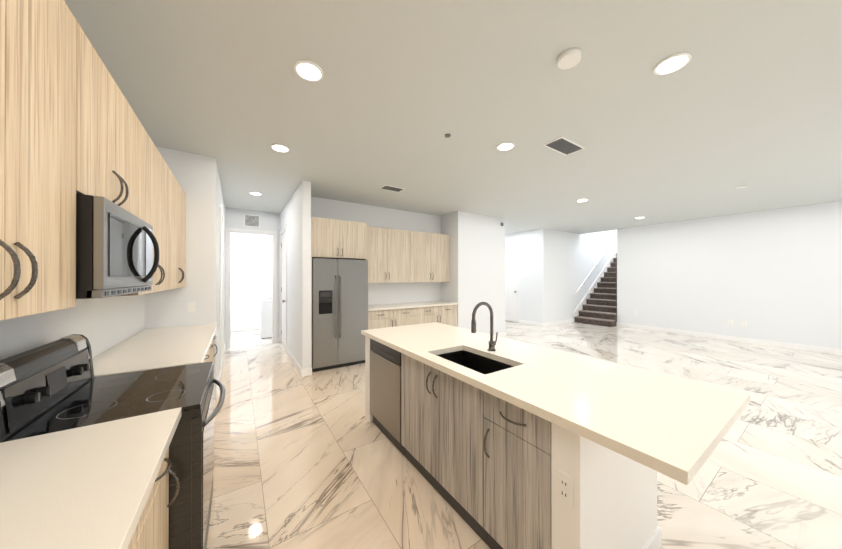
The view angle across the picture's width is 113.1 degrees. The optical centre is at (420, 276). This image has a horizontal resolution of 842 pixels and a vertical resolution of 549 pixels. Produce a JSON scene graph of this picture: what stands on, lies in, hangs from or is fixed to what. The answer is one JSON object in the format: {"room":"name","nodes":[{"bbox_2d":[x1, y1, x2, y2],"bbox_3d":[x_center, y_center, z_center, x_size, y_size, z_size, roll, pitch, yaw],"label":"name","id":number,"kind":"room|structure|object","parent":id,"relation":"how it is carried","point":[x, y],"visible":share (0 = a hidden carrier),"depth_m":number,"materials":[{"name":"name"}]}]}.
{"room":"kitchen","nodes":[
{"label":"kitchen","id":0,"kind":"room"},
{"bbox_2d":[0,294,144,359],"bbox_3d":[-2.377,0.020,1.966,0.120,2.930,12.900,0,0,-33],"label":"wall","id":1,"kind":"structure","parent":0,"point":[102,325],"depth_m":1.83,"materials":[{"name":"white paint"}]},
{"bbox_2d":[0,0,83,320],"bbox_3d":[-1.218,-0.422,0.627,0.341,1.070,0.762,0,0,-33],"label":"upper cabinet","id":2,"kind":"object","parent":1,"relation":"attached to","point":[71,126],"depth_m":0.84,"materials":[{"name":"brown wood"}]},
{"bbox_2d":[84,32,143,220],"bbox_3d":[-1.639,-0.673,1.267,0.341,0.705,0.760,0,0,-33],"label":"upper cabinet","id":3,"kind":"object","parent":1,"relation":"attached to","point":[113,133],"depth_m":1.31,"materials":[{"name":"brown wood"}]},
{"bbox_2d":[76,194,158,298],"bbox_3d":[-1.582,-0.113,1.303,0.473,0.395,0.748,0,0,-33],"label":"microwave","id":4,"kind":"object","parent":3,"relation":"attached to","point":[115,244],"visible":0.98,"depth_m":1.14,"materials":[{"name":"silver metal"}]},
{"bbox_2d":[119,129,171,295],"bbox_3d":[-2.102,-0.420,1.971,0.341,1.070,0.920,0,0,-33],"label":"upper cabinet","id":5,"kind":"object","parent":1,"relation":"attached to","point":[157,174],"depth_m":2.11,"materials":[{"name":"brown wood"}]},
{"bbox_2d":[172,173,185,288],"bbox_3d":[-2.608,-0.418,2.740,0.341,1.070,0.920,0,0,-33],"label":"upper cabinet","id":6,"kind":"object","parent":1,"relation":"attached to","point":[178,195],"depth_m":2.82,"materials":[{"name":"brown wood"}]},
{"bbox_2d":[145,147,224,399],"bbox_3d":[-3.538,0.024,4.404,0.620,2.930,2.870,0,0,-33],"label":"wall","id":7,"kind":"structure","parent":0,"point":[197,177],"depth_m":3.29,"materials":[{"name":"white paint"}]},
{"bbox_2d":[187,302,194,311],"bbox_3d":[-2.680,0.352,3.244,0.070,0.110,0.007,0,0,-33],"label":"outlet","id":8,"kind":"object","parent":7,"relation":"attached to","point":[190,306],"visible":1,"depth_m":3.24,"materials":[{"name":"white plastic"}]},
{"bbox_2d":[216,343,225,398],"bbox_3d":[-3.273,1.435,4.575,0.015,0.110,2.870,0,0,-33],"label":"baseboard","id":9,"kind":"structure","parent":7,"relation":"attached to","point":[219,377],"depth_m":4.03,"materials":[{"name":"white paint"}]},
{"bbox_2d":[220,207,223,369],"bbox_3d":[-3.230,0.232,4.515,0.018,2.515,0.950,0,0,-33],"label":"door frame","id":10,"kind":"structure","parent":7,"relation":"attached to","point":[221,213],"depth_m":4.45,"materials":[{"name":"white paint"}]},
{"bbox_2d":[231,233,271,327],"bbox_3d":[-4.654,0.030,7.901,2.840,2.930,0.120,0,0,-33],"label":"wall","id":11,"kind":"structure","parent":0,"point":[251,266],"depth_m":7.74,"materials":[{"name":"white paint"}]},
{"bbox_2d":[231,326,258,331],"bbox_3d":[-4.616,1.440,7.842,2.600,0.110,0.015,0,0,-33],"label":"baseboard","id":12,"kind":"structure","parent":11,"relation":"attached to","point":[236,329],"depth_m":7.67,"materials":[{"name":"white paint"}]},
{"bbox_2d":[225,207,279,337],"bbox_3d":[-3.879,0.027,5.968,1.770,2.930,0.120,0,0,-33],"label":"wall","id":13,"kind":"structure","parent":0,"point":[269,221],"depth_m":6.18,"materials":[{"name":"white paint"}]},
{"bbox_2d":[244,214,259,227],"bbox_3d":[-3.664,-1.208,6.035,0.300,0.260,0.014,0,0,-33],"label":"air vent","id":14,"kind":"object","parent":13,"relation":"in","point":[251,220],"visible":1,"depth_m":6.03,"materials":[{"name":"white plastic"}]},
{"bbox_2d":[225,224,286,351],"bbox_3d":[-3.378,0.234,5.666,1.026,2.515,1.174,0,0,-33],"label":"door frame","id":15,"kind":"structure","parent":13,"relation":"attached to","point":[229,231],"depth_m":5.85,"materials":[{"name":"white paint"}]},
{"bbox_2d":[280,180,310,368],"bbox_3d":[-2.437,0.026,5.277,0.120,2.930,2.620,0,0,-33],"label":"wall","id":16,"kind":"structure","parent":0,"point":[295,215],"depth_m":4.36,"materials":[{"name":"white paint"}]},
{"bbox_2d":[281,231,285,346],"bbox_3d":[-2.909,0.268,5.876,0.110,2.424,0.852,0,0,-33],"label":"hall door","id":17,"kind":"structure","parent":16,"relation":"in","point":[283,287],"depth_m":5.97,"materials":[{"name":"white paint"}]},
{"bbox_2d":[286,347,302,376],"bbox_3d":[-2.199,1.435,4.789,0.015,0.110,1.575,0,0,-33],"label":"baseboard","id":18,"kind":"structure","parent":16,"relation":"attached to","point":[298,367],"depth_m":4.60,"materials":[{"name":"white paint"}]},
{"bbox_2d":[311,197,440,304],"bbox_3d":[-0.856,0.027,5.803,3.100,2.930,0.120,0,0,-33],"label":"wall","id":19,"kind":"structure","parent":0,"point":[384,293],"depth_m":5.86,"materials":[{"name":"white paint"}]},
{"bbox_2d":[367,226,410,281],"bbox_3d":[-0.755,-0.414,5.589,1.053,1.070,0.340,0,0,-33],"label":"upper cabinet","id":20,"kind":"object","parent":19,"relation":"attached to","point":[399,256],"depth_m":5.46,"materials":[{"name":"brown wood"}]},
{"bbox_2d":[411,231,449,281],"bbox_3d":[0.125,-0.413,6.168,1.053,1.070,0.340,0,0,-33],"label":"upper cabinet","id":21,"kind":"object","parent":19,"relation":"attached to","point":[430,253],"depth_m":6.00,"materials":[{"name":"brown wood"}]},
{"bbox_2d":[65,0,841,233],"bbox_3d":[1.951,-1.490,4.815,10.840,0.100,12.900,0,0,-33],"label":"ceiling","id":22,"kind":"structure","parent":0,"point":[749,94],"depth_m":2.28,"materials":[{"name":"white paint"}]},
{"bbox_2d":[249,191,261,195],"bbox_3d":[-2.853,-1.434,4.803,0.192,0.016,0.192,0,0,-33],"label":"recessed light","id":23,"kind":"object","parent":22,"relation":"in","point":[255,193],"visible":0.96,"depth_m":4.78,"materials":[{"name":"white plastic"}]},
{"bbox_2d":[271,143,289,151],"bbox_3d":[-1.571,-1.437,3.108,0.192,0.016,0.192,0,0,-33],"label":"recessed light","id":24,"kind":"object","parent":22,"relation":"in","point":[279,147],"visible":0.94,"depth_m":3.08,"materials":[{"name":"white plastic"}]},
{"bbox_2d":[294,60,323,81],"bbox_3d":[-0.785,-1.439,1.950,0.192,0.016,0.192,0,0,-33],"label":"recessed light","id":25,"kind":"object","parent":22,"relation":"in","point":[308,70],"visible":1,"depth_m":1.93,"materials":[{"name":"white plastic"}]},
{"bbox_2d":[380,185,403,191],"bbox_3d":[-0.467,-1.435,4.541,0.360,0.015,0.200,0,0,-33],"label":"ceiling vent","id":26,"kind":"object","parent":22,"relation":"in","point":[391,188],"visible":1,"depth_m":4.51,"materials":[{"name":"white plastic"}]},
{"bbox_2d":[497,142,514,150],"bbox_3d":[0.933,-1.437,3.068,0.192,0.016,0.192,0,0,-33],"label":"recessed light","id":27,"kind":"object","parent":22,"relation":"in","point":[504,146],"visible":0.96,"depth_m":3.06,"materials":[{"name":"white plastic"}]},
{"bbox_2d":[543,136,584,154],"bbox_3d":[1.585,-1.437,3.078,0.460,0.015,0.220,0,0,-33],"label":"ceiling vent","id":28,"kind":"object","parent":22,"relation":"in","point":[563,145],"visible":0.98,"depth_m":3.06,"materials":[{"name":"white plastic"}]},
{"bbox_2d":[557,47,581,68],"bbox_3d":[0.973,-1.428,1.825,0.144,0.036,0.144,0,0,-33],"label":"smoke detector","id":29,"kind":"object","parent":22,"relation":"attached to","point":[569,58],"visible":1,"depth_m":1.80,"materials":[{"name":"white plastic"}]},
{"bbox_2d":[653,52,691,74],"bbox_3d":[1.700,-1.439,1.885,0.192,0.016,0.192,0,0,-33],"label":"recessed light","id":30,"kind":"object","parent":22,"relation":"in","point":[672,63],"visible":0.98,"depth_m":1.87,"materials":[{"name":"white plastic"}]},
{"bbox_2d":[441,211,504,333],"bbox_3d":[0.863,0.029,7.412,1.540,2.930,2.160,0,0,-33],"label":"wall","id":31,"kind":"structure","parent":0,"point":[477,258],"depth_m":6.43,"materials":[{"name":"white paint"}]},
{"bbox_2d":[493,332,505,336],"bbox_3d":[1.451,1.438,6.497,1.520,0.110,0.018,0,0,-33],"label":"baseboard","id":32,"kind":"structure","parent":31,"relation":"attached to","point":[503,334],"depth_m":6.84,"materials":[{"name":"white paint"}]},
{"bbox_2d":[206,320,841,548],"bbox_3d":[3.939,1.542,6.118,15.600,0.100,12.900,0,0,-33],"label":"floor","id":33,"kind":"structure","parent":0,"point":[316,460],"depth_m":2.25,"materials":[{"name":"stone"}]},
{"bbox_2d":[0,334,224,548],"bbox_3d":[-1.419,0.899,1.409,0.698,1.171,0.752,0,0,-33],"label":"range","id":34,"kind":"object","parent":33,"relation":"on","point":[55,386],"visible":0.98,"depth_m":1.24,"materials":[{"name":"black metal"}]},
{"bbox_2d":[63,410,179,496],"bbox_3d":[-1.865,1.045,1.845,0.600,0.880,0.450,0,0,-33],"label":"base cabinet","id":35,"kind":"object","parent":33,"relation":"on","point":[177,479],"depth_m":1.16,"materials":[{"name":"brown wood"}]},
{"bbox_2d":[128,519,143,548],"bbox_3d":[-0.824,1.042,0.262,0.600,0.880,0.899,0,0,-33],"label":"base cabinet","id":36,"kind":"object","parent":33,"relation":"on","point":[138,543],"depth_m":0.83,"materials":[{"name":"brown wood"}]},
{"bbox_2d":[144,447,175,548],"bbox_3d":[-1.195,1.043,0.826,0.600,0.880,0.450,0,0,-33],"label":"base cabinet","id":37,"kind":"object","parent":33,"relation":"on","point":[156,516],"depth_m":1.03,"materials":[{"name":"brown wood"}]},
{"bbox_2d":[0,407,181,548],"bbox_3d":[-0.560,0.582,-0.102,0.640,0.040,2.704,0,0,-33],"label":"countertop","id":38,"kind":"structure","parent":37,"relation":"on","point":[90,486],"depth_m":0.76,"materials":[{"name":"beige stone"}]},
{"bbox_2d":[204,347,211,361],"bbox_3d":[-2.236,1.046,2.409,0.600,0.880,0.900,0,0,-33],"label":"base cabinet","id":39,"kind":"object","parent":33,"relation":"on","point":[209,359],"depth_m":2.85,"materials":[{"name":"brown wood"}]},
{"bbox_2d":[92,323,217,376],"bbox_3d":[-2.231,0.586,2.438,0.640,0.040,1.843,0,0,-33],"label":"countertop","id":40,"kind":"structure","parent":39,"relation":"on","point":[163,347],"depth_m":2.13,"materials":[{"name":"beige stone"}]},
{"bbox_2d":[212,339,215,369],"bbox_3d":[-2.617,1.047,2.987,0.600,0.880,0.485,0,0,-33],"label":"base cabinet","id":41,"kind":"object","parent":33,"relation":"on","point":[213,344],"depth_m":3.32,"materials":[{"name":"brown wood"}]},
{"bbox_2d":[259,292,271,338],"bbox_3d":[-3.733,0.949,7.128,0.690,1.090,0.700,0,0,-33],"label":"washer","id":42,"kind":"object","parent":33,"relation":"on","point":[265,314],"visible":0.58,"depth_m":6.72,"materials":[{"name":"white metal"}]},
{"bbox_2d":[311,215,366,367],"bbox_3d":[-1.497,0.270,4.860,0.979,2.440,0.740,0,0,-33],"label":"surround","id":43,"kind":"object","parent":33,"relation":"on","point":[336,239],"visible":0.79,"depth_m":4.63,"materials":[{"name":"brown wood"}]},
{"bbox_2d":[312,258,367,371],"bbox_3d":[-1.472,0.600,4.819,0.910,1.780,0.806,0,0,-33],"label":"fridge","id":44,"kind":"object","parent":33,"relation":"on","point":[339,305],"visible":0.83,"depth_m":4.51,"materials":[{"name":"grey metal"}]},
{"bbox_2d":[368,309,419,329],"bbox_3d":[-0.683,1.051,5.478,1.053,0.880,0.600,0,0,-33],"label":"base cabinet","id":45,"kind":"object","parent":33,"relation":"on","point":[396,314],"depth_m":5.22,"materials":[{"name":"brown wood"}]},
{"bbox_2d":[368,301,458,312],"bbox_3d":[-0.235,0.592,5.750,2.109,0.040,0.640,0,0,-33],"label":"countertop","id":46,"kind":"structure","parent":45,"relation":"on","point":[414,305],"depth_m":5.50,"materials":[{"name":"beige stone"}]},
{"bbox_2d":[420,305,456,326],"bbox_3d":[0.196,1.052,6.056,1.052,0.880,0.600,0,0,-33],"label":"base cabinet","id":47,"kind":"object","parent":33,"relation":"on","point":[444,314],"depth_m":5.82,"materials":[{"name":"brown wood"}]},
{"bbox_2d":[362,334,664,548],"bbox_3d":[0.353,1.046,2.218,0.869,0.880,2.215,0,0,-33],"label":"kitchen island","id":48,"kind":"object","parent":33,"relation":"on","point":[487,435],"depth_m":1.44,"materials":[{"name":"wood"}]},
{"bbox_2d":[361,322,749,484],"bbox_3d":[0.478,0.586,2.137,0.980,0.040,2.550,0,0,-33],"label":"island countertop","id":49,"kind":"structure","parent":48,"relation":"on","point":[669,425],"depth_m":1.33,"materials":[{"name":"beige stone"}]},
{"bbox_2d":[469,302,496,349],"bbox_3d":[0.485,0.377,2.100,0.277,0.378,0.064,0,0,-33],"label":"faucet","id":50,"kind":"object","parent":49,"relation":"on","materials":[{"name":"grey metal"}]},
{"bbox_2d":[556,469,573,507],"bbox_3d":[0.586,0.864,1.136,0.009,0.116,0.072,0,0,-33],"label":"outlet","id":51,"kind":"object","parent":48,"relation":"attached to","point":[564,488],"visible":1,"depth_m":1.13,"materials":[{"name":"white plastic"}]},
{"bbox_2d":[573,234,616,326],"bbox_3d":[7.408,-0.558,10.064,5.070,4.114,1.110,0,0,-33],"label":"staircase","id":52,"kind":"structure","parent":33,"relation":"on","point":[597,305],"depth_m":9.29,"materials":[{"name":"carpet"}]},
{"bbox_2d":[505,228,545,322],"bbox_3d":[3.164,0.032,9.082,0.120,2.930,1.900,0,0,-33],"label":"wall","id":53,"kind":"structure","parent":0,"point":[532,243],"depth_m":8.56,"materials":[{"name":"white paint"}]},
{"bbox_2d":[505,248,517,321],"bbox_3d":[2.901,0.274,9.363,0.110,2.424,0.852,0,0,-33],"label":"door","id":54,"kind":"structure","parent":53,"relation":"in","point":[511,284],"depth_m":9.24,"materials":[{"name":"white paint"}]},
{"bbox_2d":[505,245,519,322],"bbox_3d":[2.898,0.240,9.361,0.018,2.515,1.010,0,0,-33],"label":"door frame","id":55,"kind":"structure","parent":53,"relation":"attached to","point":[516,246],"depth_m":8.97,"materials":[{"name":"white paint"}]},
{"bbox_2d":[520,320,542,326],"bbox_3d":[3.396,1.441,8.603,0.015,0.110,0.790,0,0,-33],"label":"baseboard","id":56,"kind":"structure","parent":53,"relation":"attached to","point":[521,321],"depth_m":8.57,"materials":[{"name":"white paint"}]},
{"bbox_2d":[546,229,616,322],"bbox_3d":[6.527,-1.301,10.231,6.760,5.600,0.120,0,0,-33],"label":"wall","id":57,"kind":"structure","parent":0,"point":[572,259],"depth_m":9.07,"materials":[{"name":"white paint"}]},
{"bbox_2d":[543,319,572,326],"bbox_3d":[4.328,1.442,8.698,1.675,0.110,0.015,0,0,-33],"label":"baseboard","id":58,"kind":"structure","parent":57,"relation":"attached to","point":[570,320],"depth_m":8.63,"materials":[{"name":"white paint"}]},
{"bbox_2d":[617,201,841,348],"bbox_3d":[7.976,0.026,5.407,0.120,2.930,7.270,0,0,-33],"label":"wall","id":59,"kind":"structure","parent":0,"point":[773,275],"depth_m":6.32,"materials":[{"name":"white paint"}]},
{"bbox_2d":[616,322,841,354],"bbox_3d":[7.891,1.436,5.430,0.035,0.110,7.165,0,0,-33],"label":"baseboard","id":60,"kind":"structure","parent":59,"relation":"attached to","point":[714,336],"depth_m":6.32,"materials":[{"name":"white paint"}]}
]}

